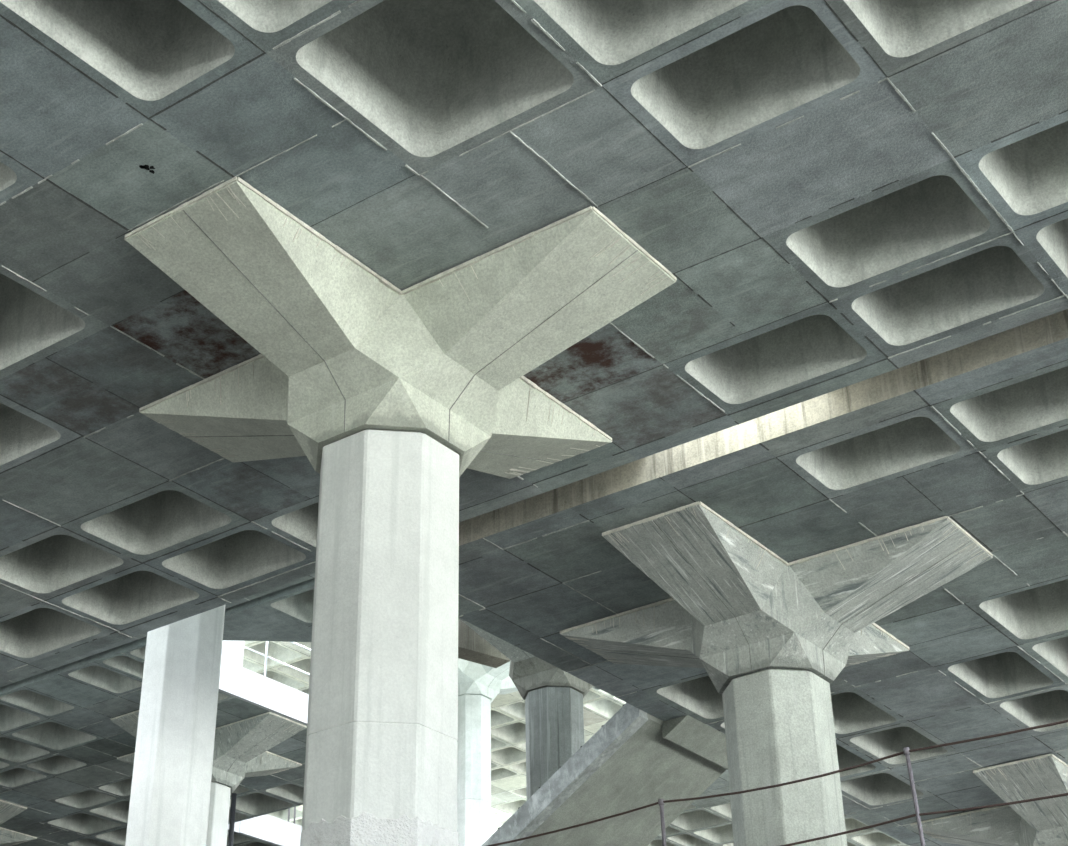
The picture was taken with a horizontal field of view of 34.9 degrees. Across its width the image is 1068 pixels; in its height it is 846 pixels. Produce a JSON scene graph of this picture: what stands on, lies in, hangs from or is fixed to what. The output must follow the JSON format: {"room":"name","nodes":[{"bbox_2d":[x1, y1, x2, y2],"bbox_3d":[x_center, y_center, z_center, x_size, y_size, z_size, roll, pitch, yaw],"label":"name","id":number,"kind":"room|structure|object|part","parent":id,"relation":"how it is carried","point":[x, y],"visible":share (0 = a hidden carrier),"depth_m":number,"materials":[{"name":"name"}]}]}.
{"room":"parking garage","nodes":[
{"label":"parking garage","id":0,"kind":"room"},
{"bbox_2d":[0,636,306,845],"bbox_3d":[-9.832,13.836,47.139,29.850,0.800,29.800,-21,-35,30],"label":"ceiling","id":1,"kind":"structure","parent":0,"point":[61,746],"depth_m":34.03,"materials":[{"name":"concrete"}]},
{"bbox_2d":[0,573,314,686],"bbox_3d":[-17.512,5.316,32.079,37.801,0.800,6.781,-21,-35,30],"label":"beam","id":2,"kind":"structure","parent":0,"point":[311,576],"depth_m":28.90,"materials":[{"name":"concrete"}]},
{"bbox_2d":[219,640,308,724],"bbox_3d":[-4.203,4.480,33.824,0.350,3.517,6.150,-21,-35,30],"label":"wall","id":3,"kind":"structure","parent":0,"point":[239,682],"depth_m":31.66,"materials":[{"name":"concrete"}]},
{"bbox_2d":[244,641,310,676],"bbox_3d":[-4.016,5.171,33.755,0.066,1.072,5.280,-21,-35,30],"label":"railing","id":4,"kind":"object","parent":3,"relation":"on","point":[266,650],"visible":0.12,"depth_m":32.51,"materials":[{"name":"grey metal"}]},
{"bbox_3d":[-5.110,4.436,32.443,0.061,1.072,0.061,16,-34,-27],"label":"post","id":5,"kind":"part","parent":4,"relation":"part of","materials":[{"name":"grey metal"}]},
{"bbox_2d":[227,814,301,845],"bbox_3d":[-5.450,9.098,40.998,0.350,2.720,5.450,-21,-35,30],"label":"wall","id":6,"kind":"structure","parent":0,"point":[266,828],"depth_m":39.42,"materials":[{"name":"concrete"}]},
{"bbox_2d":[288,807,295,823],"bbox_3d":[-5.391,9.252,41.010,0.066,1.242,4.840,-21,-35,30],"label":"railing","id":7,"kind":"object","parent":6,"relation":"on","point":[294,807],"visible":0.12,"depth_m":40.37,"materials":[{"name":"grey metal"}]},
{"bbox_3d":[-5.703,9.043,40.636,0.061,1.242,0.061,-8,-31,11],"label":"post","id":8,"kind":"part","parent":7,"relation":"part of","materials":[{"name":"grey metal"}]},
{"bbox_2d":[268,805,302,825],"bbox_3d":[-10.509,11.133,51.911,4.601,0.870,18.001,-21,-35,30],"label":"ceiling","id":9,"kind":"structure","parent":0,"point":[283,814],"depth_m":53.57,"materials":[{"name":"concrete"}]},
{"bbox_2d":[260,578,314,627],"bbox_3d":[-3.051,2.573,27.871,2.251,0.869,1.701,-21,-35,30],"label":"ceiling","id":10,"kind":"structure","parent":0,"point":[295,602],"depth_m":27.97,"materials":[{"name":"concrete"}]},
{"bbox_2d":[223,597,311,641],"bbox_3d":[-4.785,3.364,29.136,2.330,0.800,2.070,-21,-35,30],"label":"slab edge","id":11,"kind":"structure","parent":10,"relation":"attached to","point":[250,620],"depth_m":28.39,"materials":[{"name":"concrete"}]},
{"bbox_2d":[458,618,509,667],"bbox_3d":[-1.705,2.687,30.007,2.883,2.700,0.430,20,-36,-33],"label":"beam","id":12,"kind":"structure","parent":10,"relation":"attached to","point":[472,647],"depth_m":29.70,"materials":[{"name":"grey concrete"}]},
{"bbox_2d":[243,641,626,835],"bbox_3d":[-2.891,8.254,47.166,13.351,0.870,18.001,-21,-35,30],"label":"ceiling","id":13,"kind":"structure","parent":0,"point":[508,727],"depth_m":46.09,"materials":[{"name":"concrete"}]},
{"bbox_2d":[0,0,1067,683],"bbox_3d":[-6.930,-2.852,8.934,19.200,0.870,18.531,-21,-35,30],"label":"ceiling","id":14,"kind":"structure","parent":0,"point":[835,194],"depth_m":10.82,"materials":[{"name":"concrete"}]},
{"bbox_2d":[458,309,1067,845],"bbox_3d":[6.809,2.171,18.311,10.500,0.870,13.801,-21,-35,30],"label":"ceiling","id":15,"kind":"structure","parent":0,"point":[974,434],"depth_m":15.42,"materials":[{"name":"concrete"}]},
{"bbox_2d":[481,703,726,845],"bbox_3d":[-0.838,6.310,20.545,6.620,4.277,2.120,-21,-35,30],"label":"flight","id":16,"kind":"object","parent":15,"relation":"attached to","point":[627,764],"visible":0.79,"depth_m":19.69,"materials":[{"name":"concrete"}]},
{"bbox_2d":[662,715,727,769],"bbox_3d":[2.520,4.059,20.400,0.350,0.194,3.110,-21,-35,30],"label":"beam","id":17,"kind":"structure","parent":15,"relation":"attached to","point":[687,732],"depth_m":19.64,"materials":[{"name":"concrete"}]},
{"bbox_2d":[648,770,908,845],"bbox_3d":[6.676,8.957,39.287,8.421,0.870,10.101,-21,-35,30],"label":"ceiling","id":18,"kind":"structure","parent":0,"point":[708,821],"depth_m":39.27,"materials":[{"name":"concrete"}]},
{"bbox_3d":[2.052,7.427,17.318,23.000,0.500,18.950,-21,-35,30],"label":"floor","id":19,"kind":"structure","parent":0,"visible":0},
{"bbox_2d":[125,605,224,845],"bbox_3d":[-4.442,4.235,20.944,3.674,8.866,3.673,4,-30,-8],"label":"concrete column","id":20,"kind":"structure","parent":19,"relation":"on","point":[172,776],"depth_m":20.75,"materials":[{"name":"grey concrete"}]},
{"bbox_2d":[124,176,676,845],"bbox_3d":[-0.984,1.267,11.214,3.673,4.186,3.674,4,-30,-8],"label":"concrete column","id":21,"kind":"structure","parent":19,"relation":"on","point":[389,393],"depth_m":11.21,"materials":[{"name":"white paint"}]},
{"bbox_2d":[459,618,594,799],"bbox_3d":[0.951,7.474,26.793,2.827,8.906,4.197,-21,-35,30],"label":"concrete column","id":22,"kind":"structure","parent":19,"relation":"on","point":[553,697],"depth_m":28.36,"materials":[{"name":"grey concrete"}]},
{"bbox_2d":[560,501,992,845],"bbox_3d":[2.281,3.510,15.315,3.674,4.282,3.677,4,-30,-8],"label":"concrete column","id":23,"kind":"structure","parent":19,"relation":"on","point":[772,635],"depth_m":15.45,"materials":[{"name":"grey concrete"}]},
{"bbox_2d":[487,720,1067,845],"bbox_3d":[0.930,3.072,11.371,7.434,1.153,0.042,-21,-35,30],"label":"railing","id":24,"kind":"object","parent":19,"relation":"on","point":[906,751],"visible":1,"depth_m":10.73,"materials":[{"name":"metal"}]},
{"bbox_3d":[0.888,3.087,11.396,0.040,1.152,0.051,16,-34,-27],"label":"post","id":25,"kind":"part","parent":24,"relation":"part of","materials":[{"name":"grey metal"}]},
{"bbox_3d":[2.381,2.537,10.460,0.085,1.123,0.042,-21,-35,30],"label":"post","id":26,"kind":"part","parent":24,"relation":"part of","materials":[{"name":"grey metal"}]},
{"bbox_2d":[910,754,1067,845],"bbox_3d":[7.126,6.844,21.270,3.675,4.282,3.674,4,-30,-8],"label":"concrete column","id":27,"kind":"structure","parent":19,"relation":"on","point":[1044,822],"depth_m":21.56,"materials":[{"name":"grey concrete"}]},
{"bbox_3d":[-9.222,18.777,46.560,30.400,0.780,36.000,-21,-35,30],"label":"floor","id":28,"kind":"structure","parent":0,"visible":0},
{"bbox_2d":[0,800,36,845],"bbox_3d":[-12.893,10.373,36.430,3.674,3.772,3.676,4,-30,-8],"label":"concrete column","id":29,"kind":"structure","parent":28,"relation":"on","point":[8,810],"depth_m":37.90,"materials":[{"name":"grey concrete"}]},
{"bbox_2d":[111,710,306,845],"bbox_3d":[-6.313,7.886,32.331,3.674,3.772,3.676,4,-30,-8],"label":"concrete column","id":30,"kind":"structure","parent":28,"relation":"on","point":[241,747],"depth_m":32.43,"materials":[{"name":"grey concrete"}]},
{"bbox_2d":[228,793,236,845],"bbox_3d":[-5.777,8.374,32.192,0.112,2.770,0.112,-21,-35,30],"label":"drainpipe","id":31,"kind":"object","parent":30,"relation":"attached to","point":[234,795],"visible":1,"depth_m":32.59,"materials":[{"name":"black metal"}]},
{"bbox_2d":[457,658,517,845],"bbox_3d":[-1.503,9.735,40.404,3.675,8.482,3.675,4,-30,-8],"label":"concrete column","id":32,"kind":"structure","parent":28,"relation":"on","point":[479,685],"depth_m":41.06,"materials":[{"name":"grey concrete"}]}
]}

